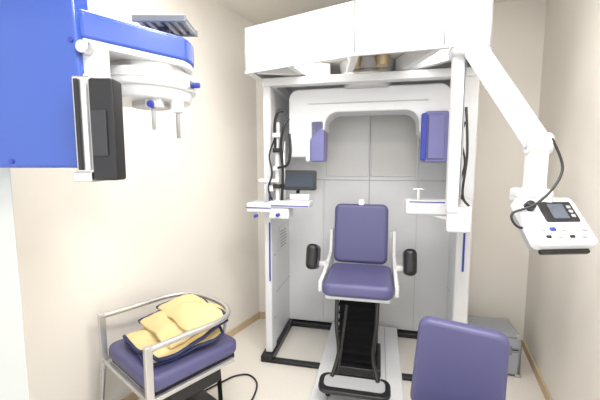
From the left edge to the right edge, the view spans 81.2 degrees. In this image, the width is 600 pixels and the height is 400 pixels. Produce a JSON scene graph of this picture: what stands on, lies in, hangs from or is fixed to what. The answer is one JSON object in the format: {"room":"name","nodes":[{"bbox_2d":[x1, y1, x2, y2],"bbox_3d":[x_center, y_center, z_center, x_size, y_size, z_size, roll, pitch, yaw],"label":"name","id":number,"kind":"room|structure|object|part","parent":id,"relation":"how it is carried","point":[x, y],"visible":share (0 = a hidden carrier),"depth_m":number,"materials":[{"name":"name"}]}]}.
{"room":"radiology room","nodes":[
{"label":"radiology room","id":0,"kind":"room"},
{"bbox_2d":[10,0,258,399],"bbox_3d":[-1.474,-0.006,1.297,0.100,2.640,4.337,3,7,29],"label":"wall","id":1,"kind":"structure","parent":0,"point":[179,220],"depth_m":2.15,"materials":[{"name":"paint"}]},
{"bbox_2d":[121,312,259,399],"bbox_3d":[-1.425,1.280,1.405,0.012,0.060,4.337,3,7,29],"label":"baseboard","id":2,"kind":"structure","parent":1,"relation":"attached to","point":[132,396],"depth_m":3.00,"materials":[{"name":"brown wood"}]},
{"bbox_2d":[138,319,544,399],"bbox_3d":[-0.200,1.356,1.450,4.800,0.100,4.200,0,6,0],"label":"floor","id":3,"kind":"structure","parent":0,"point":[275,381],"depth_m":2.45,"materials":[{"name":"tile"}]},
{"bbox_2d":[0,0,199,399],"bbox_3d":[-0.897,0.189,1.355,1.003,2.240,0.640,0,6,0],"label":"machine","id":4,"kind":"object","parent":3,"relation":"on","point":[69,71],"visible":1,"depth_m":1.08,"materials":[{"name":"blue plastic"}]},
{"bbox_3d":[-0.654,-0.566,1.293,0.357,0.090,0.556,3,7,30],"label":"overhead arm","id":5,"kind":"part","parent":4,"relation":"part of"},
{"bbox_3d":[-0.545,-0.351,1.285,0.026,0.026,0.030,0,6,0],"label":"fork knob","id":6,"kind":"part","parent":4,"relation":"part of","materials":[{"name":"blue plastic"}]},
{"bbox_3d":[-0.568,-0.730,1.408,0.215,0.026,0.013,0,6,0],"label":"rail","id":7,"kind":"part","parent":4,"relation":"part of","materials":[{"name":"metal"}]},
{"bbox_3d":[-0.580,-0.680,1.497,0.040,0.109,0.040,0,6,0],"label":"rail post","id":8,"kind":"part","parent":4,"relation":"part of","materials":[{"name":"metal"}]},
{"bbox_3d":[-0.568,-0.748,1.490,0.205,0.005,0.160,0,6,0],"label":"rail plate","id":9,"kind":"part","parent":4,"relation":"part of","materials":[{"name":"metal"}]},
{"bbox_3d":[-0.568,-0.747,1.572,0.215,0.026,0.013,0,6,0],"label":"rail","id":10,"kind":"part","parent":4,"relation":"part of","materials":[{"name":"metal"}]},
{"bbox_2d":[187,79,193,89],"bbox_3d":[-0.430,-0.447,1.361,0.020,0.035,0.060,0,6,0],"label":"knob","id":11,"kind":"object","parent":4,"relation":"on","point":[190,82],"depth_m":1.34,"materials":[{"name":"plastic"}]},
{"bbox_3d":[-0.410,-0.452,1.380,0.030,0.022,0.022,0,6,0],"label":"knob","id":12,"kind":"part","parent":4,"relation":"part of","materials":[{"name":"blue plastic"}]},
{"bbox_2d":[97,292,235,399],"bbox_3d":[-0.694,0.908,1.879,0.563,0.700,0.602,5,8,41],"label":"armchair","id":13,"kind":"object","parent":3,"relation":"on","point":[187,377],"depth_m":1.77,"materials":[{"name":"purple leather"}]},
{"bbox_3d":[-1.058,1.015,1.873,0.058,0.352,0.028,-4,7,-30],"label":"leg","id":14,"kind":"part","parent":13,"relation":"part of","materials":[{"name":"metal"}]},
{"bbox_3d":[-1.043,0.747,1.854,0.024,0.306,0.034,5,8,41],"label":"post","id":15,"kind":"part","parent":13,"relation":"part of","materials":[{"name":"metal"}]},
{"bbox_3d":[-0.825,0.753,1.758,0.024,0.030,0.378,-5,8,-40],"label":"trim","id":16,"kind":"part","parent":13,"relation":"part of","materials":[{"name":"blue fabric"}]},
{"bbox_3d":[-0.791,0.728,1.719,0.344,0.042,0.030,5,8,39],"label":"trim","id":17,"kind":"part","parent":13,"relation":"part of","materials":[{"name":"fabric"}]},
{"bbox_3d":[-0.654,0.783,1.517,0.024,0.306,0.034,5,8,41],"label":"post","id":18,"kind":"part","parent":13,"relation":"part of","materials":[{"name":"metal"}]},
{"bbox_3d":[-0.773,0.624,2.029,0.048,0.089,0.316,5,8,41],"label":"trim","id":19,"kind":"part","parent":13,"relation":"part of","materials":[{"name":"fabric"}]},
{"bbox_3d":[-0.673,0.608,1.872,0.550,0.027,0.538,5,8,41],"label":"arm rail","id":20,"kind":"part","parent":13,"relation":"part of","materials":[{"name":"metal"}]},
{"bbox_3d":[-0.680,0.795,1.883,0.500,0.080,0.500,5,8,41],"label":"seat","id":21,"kind":"part","parent":13,"relation":"part of","materials":[{"name":"purple leather"}]},
{"bbox_3d":[-0.680,0.848,1.889,0.460,0.028,0.460,5,8,41],"label":"seat frame","id":22,"kind":"part","parent":13,"relation":"part of","materials":[{"name":"silver metal"}]},
{"bbox_3d":[-0.670,0.658,1.864,0.459,0.199,0.446,5,8,41],"label":"lead apron","id":23,"kind":"part","parent":13,"relation":"part of","materials":[{"name":"yellow fabric"}]},
{"bbox_3d":[-0.548,0.740,1.730,0.384,0.059,0.037,-5,8,-39],"label":"trim","id":24,"kind":"part","parent":13,"relation":"part of","materials":[{"name":"fabric"}]},
{"bbox_3d":[-0.520,0.692,1.743,0.052,0.088,0.382,5,8,41],"label":"trim","id":25,"kind":"part","parent":13,"relation":"part of","materials":[{"name":"fabric"}]},
{"bbox_2d":[186,390,216,399],"bbox_3d":[-0.689,1.153,1.895,0.380,0.030,0.430,5,8,41],"label":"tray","id":26,"kind":"object","parent":13,"relation":"on","point":[203,395],"depth_m":2.00,"materials":[{"name":"black plastic"}]},
{"bbox_3d":[-0.516,0.588,1.967,0.028,0.038,0.363,-6,8,-43],"label":"trim","id":27,"kind":"part","parent":13,"relation":"part of","materials":[{"name":"fabric"}]},
{"bbox_3d":[-0.444,1.019,1.931,0.037,0.331,0.024,0,6,-4],"label":"leg","id":28,"kind":"part","parent":13,"relation":"part of","materials":[{"name":"metal"}]},
{"bbox_2d":[205,373,257,399],"bbox_3d":[-0.383,1.226,2.140,0.350,0.011,0.508,-3,7,-27],"label":"power cord","id":29,"kind":"object","parent":3,"relation":"on","point":[253,377],"visible":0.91,"depth_m":2.33,"materials":[{"name":"black plastic"}]},
{"bbox_2d":[244,0,597,399],"bbox_3d":[0.459,0.067,2.185,1.685,2.310,1.546,1,6,13],"label":"scanner","id":30,"kind":"object","parent":3,"relation":"on","point":[373,101],"visible":0.98,"depth_m":2.31,"materials":[{"name":"grey plastic"}]},
{"bbox_2d":[247,200,270,212],"bbox_3d":[-0.260,0.044,2.426,0.175,0.065,0.170,1,6,13],"label":"tray","id":31,"kind":"object","parent":30,"relation":"on","point":[260,206],"depth_m":2.35,"materials":[{"name":"white plastic"}]},
{"bbox_3d":[-0.149,-0.842,2.725,0.070,0.055,0.540,1,6,13],"label":"frame","id":32,"kind":"part","parent":30,"relation":"part of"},
{"bbox_2d":[279,223,285,250],"bbox_3d":[-0.140,0.301,2.874,0.006,0.200,0.200,1,6,13],"label":"vent","id":33,"kind":"object","parent":30,"relation":"attached to","point":[282,226],"depth_m":2.85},
{"bbox_3d":[-0.156,0.137,2.855,0.025,1.930,0.490,1,6,13],"label":"panel","id":34,"kind":"part","parent":30,"relation":"part of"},
{"bbox_3d":[-0.060,0.025,2.368,0.280,0.045,0.150,1,6,13],"label":"tray arm","id":35,"kind":"part","parent":30,"relation":"part of"},
{"bbox_2d":[285,173,312,187],"bbox_3d":[-0.006,-0.134,2.348,0.190,0.100,0.004,1,-6,7],"label":"screen","id":36,"kind":"object","parent":30,"relation":"on","point":[292,180],"depth_m":2.35,"materials":[{"name":"grey glass"}]},
{"bbox_2d":[284,170,316,190],"bbox_3d":[-0.001,-0.133,2.364,0.225,0.135,0.030,1,-6,7],"label":"monitor","id":37,"kind":"object","parent":30,"relation":"on","point":[297,180],"depth_m":2.35,"materials":[{"name":"black plastic"}]},
{"bbox_2d":[306,199,416,399],"bbox_3d":[0.379,0.577,2.254,0.710,1.100,0.825,1,6,13],"label":"chair","id":38,"kind":"object","parent":30,"relation":"on","point":[359,234],"visible":1,"depth_m":2.26,"materials":[{"name":"purple leather"}]},
{"bbox_3d":[0.092,0.387,2.394,0.080,0.170,0.180,1,-10,13],"label":"armrest","id":39,"kind":"part","parent":38,"relation":"part of","materials":[{"name":"black plastic"}]},
{"bbox_3d":[0.185,0.410,2.417,0.026,0.340,0.560,1,6,13],"label":"frame","id":40,"kind":"part","parent":38,"relation":"part of","materials":[{"name":"white metal"}]},
{"bbox_3d":[0.217,0.809,2.070,0.049,0.432,0.161,2,6,17],"label":"foot rod","id":41,"kind":"part","parent":38,"relation":"part of","materials":[{"name":"black plastic"}]},
{"bbox_2d":[323,263,393,300],"bbox_3d":[0.384,0.516,2.269,0.415,0.085,0.500,1,5,13],"label":"seat cushion","id":42,"kind":"object","parent":38,"relation":"on","point":[346,281],"depth_m":2.10,"materials":[{"name":"purple leather"}]},
{"bbox_2d":[334,203,388,263],"bbox_3d":[0.444,0.244,2.557,0.385,0.430,0.075,1,-2,13],"label":"cushion","id":43,"kind":"object","parent":38,"relation":"on","point":[361,229],"depth_m":2.52,"materials":[{"name":"purple leather"}]},
{"bbox_3d":[0.436,0.815,2.021,0.049,0.432,0.161,1,6,9],"label":"foot rod","id":44,"kind":"part","parent":38,"relation":"part of","materials":[{"name":"black plastic"}]},
{"bbox_3d":[0.630,0.420,2.317,0.026,0.340,0.560,1,6,13],"label":"frame","id":45,"kind":"part","parent":38,"relation":"part of","materials":[{"name":"white metal"}]},
{"bbox_3d":[0.706,0.401,2.256,0.080,0.170,0.180,1,-10,13],"label":"armrest","id":46,"kind":"part","parent":38,"relation":"part of","materials":[{"name":"black plastic"}]},
{"bbox_3d":[0.432,-0.794,2.279,1.400,0.053,0.080,1,6,13],"label":"frame","id":47,"kind":"part","parent":30,"relation":"part of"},
{"bbox_3d":[0.553,0.129,2.939,1.370,1.930,0.025,1,6,13],"label":"panel","id":48,"kind":"part","parent":30,"relation":"part of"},
{"bbox_3d":[0.473,-0.541,2.492,1.080,0.475,0.240,1,6,13],"label":"gantry arm","id":49,"kind":"part","parent":30,"relation":"part of"},
{"bbox_2d":[404,198,446,215],"bbox_3d":[0.831,0.042,2.183,0.340,0.090,0.140,1,6,13],"label":"tray","id":50,"kind":"object","parent":30,"relation":"on","point":[415,206],"depth_m":2.13,"materials":[{"name":"white plastic"}]},
{"bbox_3d":[1.159,0.167,2.571,0.025,1.930,0.470,1,6,13],"label":"panel","id":51,"kind":"part","parent":30,"relation":"part of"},
{"bbox_3d":[0.767,-0.343,1.732,0.055,0.820,0.065,1,6,13],"label":"arm post","id":52,"kind":"part","parent":30,"relation":"part of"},
{"bbox_3d":[0.797,-0.738,1.663,0.155,0.110,0.135,1,6,13],"label":"arm mount","id":53,"kind":"part","parent":30,"relation":"part of","materials":[{"name":"white plastic"}]},
{"bbox_3d":[0.887,-0.494,1.547,0.070,0.537,0.382,-5,8,-38],"label":"swing arm","id":54,"kind":"part","parent":30,"relation":"part of"},
{"bbox_3d":[0.914,0.022,1.389,0.043,0.043,0.030,0,-37,-4],"label":"emergency knob","id":55,"kind":"part","parent":30,"relation":"part of","materials":[{"name":"black plastic"}]},
{"bbox_3d":[1.001,0.078,1.370,0.225,0.200,0.004,0,-37,-4],"label":"plate","id":56,"kind":"part","parent":30,"relation":"part of","materials":[{"name":"white plastic"}]},
{"bbox_3d":[1.001,0.077,1.369,0.220,0.195,0.004,0,-37,-4],"label":"plate","id":57,"kind":"part","parent":30,"relation":"part of","materials":[{"name":"white plastic"}]},
{"bbox_3d":[1.025,0.047,1.389,0.140,0.095,0.006,0,-37,-4],"label":"display frame","id":58,"kind":"part","parent":30,"relation":"part of","materials":[{"name":"black plastic"}]},
{"bbox_3d":[1.005,0.196,1.331,0.200,0.020,0.022,0,-37,-4],"label":"panel handle","id":59,"kind":"part","parent":30,"relation":"part of","materials":[{"name":"black plastic"}]},
{"bbox_2d":[410,316,509,399],"bbox_3d":[0.605,0.925,1.377,0.446,0.772,0.570,3,7,26],"label":"office chair","id":60,"kind":"object","parent":3,"relation":"on","point":[454,360],"visible":1,"depth_m":1.50,"materials":[{"name":"purple leather"}]},
{"bbox_2d":[467,315,523,377],"bbox_3d":[1.362,1.046,2.536,0.350,0.290,0.345,1,6,13],"label":"case","id":61,"kind":"object","parent":3,"relation":"on","point":[502,324],"visible":0.33,"depth_m":2.40,"materials":[{"name":"grey plastic"}]},
{"bbox_3d":[1.365,0.907,2.534,0.306,0.007,0.280,1,6,13],"label":"lid","id":62,"kind":"part","parent":61,"relation":"part of","materials":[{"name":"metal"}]},
{"bbox_3d":[1.365,0.952,2.538,0.330,0.094,0.300,1,6,13],"label":"lid","id":63,"kind":"part","parent":61,"relation":"part of","materials":[{"name":"metal"}]},
{"bbox_2d":[214,0,520,24],"bbox_3d":[-0.200,-1.369,1.163,4.800,0.100,4.200,0,6,0],"label":"ceiling","id":64,"kind":"structure","parent":0,"point":[257,12],"depth_m":2.69,"materials":[{"name":"paint"}]},
{"bbox_2d":[256,0,546,335],"bbox_3d":[0.714,-0.181,2.967,2.430,2.640,0.100,1,6,13],"label":"wall","id":65,"kind":"structure","parent":0,"point":[499,252],"depth_m":2.74,"materials":[{"name":"paint"}]},
{"bbox_2d":[260,312,264,318],"bbox_3d":[0.701,1.107,3.048,2.230,0.060,0.012,1,6,13],"label":"baseboard","id":66,"kind":"structure","parent":65,"relation":"attached to","point":[262,314],"depth_m":3.28,"materials":[{"name":"brown wood"}]},
{"bbox_2d":[523,0,599,399],"bbox_3d":[1.256,0.003,1.214,0.100,2.640,3.123,2,6,22],"label":"wall","id":67,"kind":"structure","parent":0,"point":[561,334],"depth_m":1.91,"materials":[{"name":"paint"}]},
{"bbox_2d":[522,340,552,399],"bbox_3d":[1.204,1.284,1.370,0.012,0.060,3.123,2,6,22],"label":"baseboard","id":68,"kind":"structure","parent":67,"relation":"attached to","point":[532,363],"depth_m":2.37,"materials":[{"name":"brown wood"}]}
]}

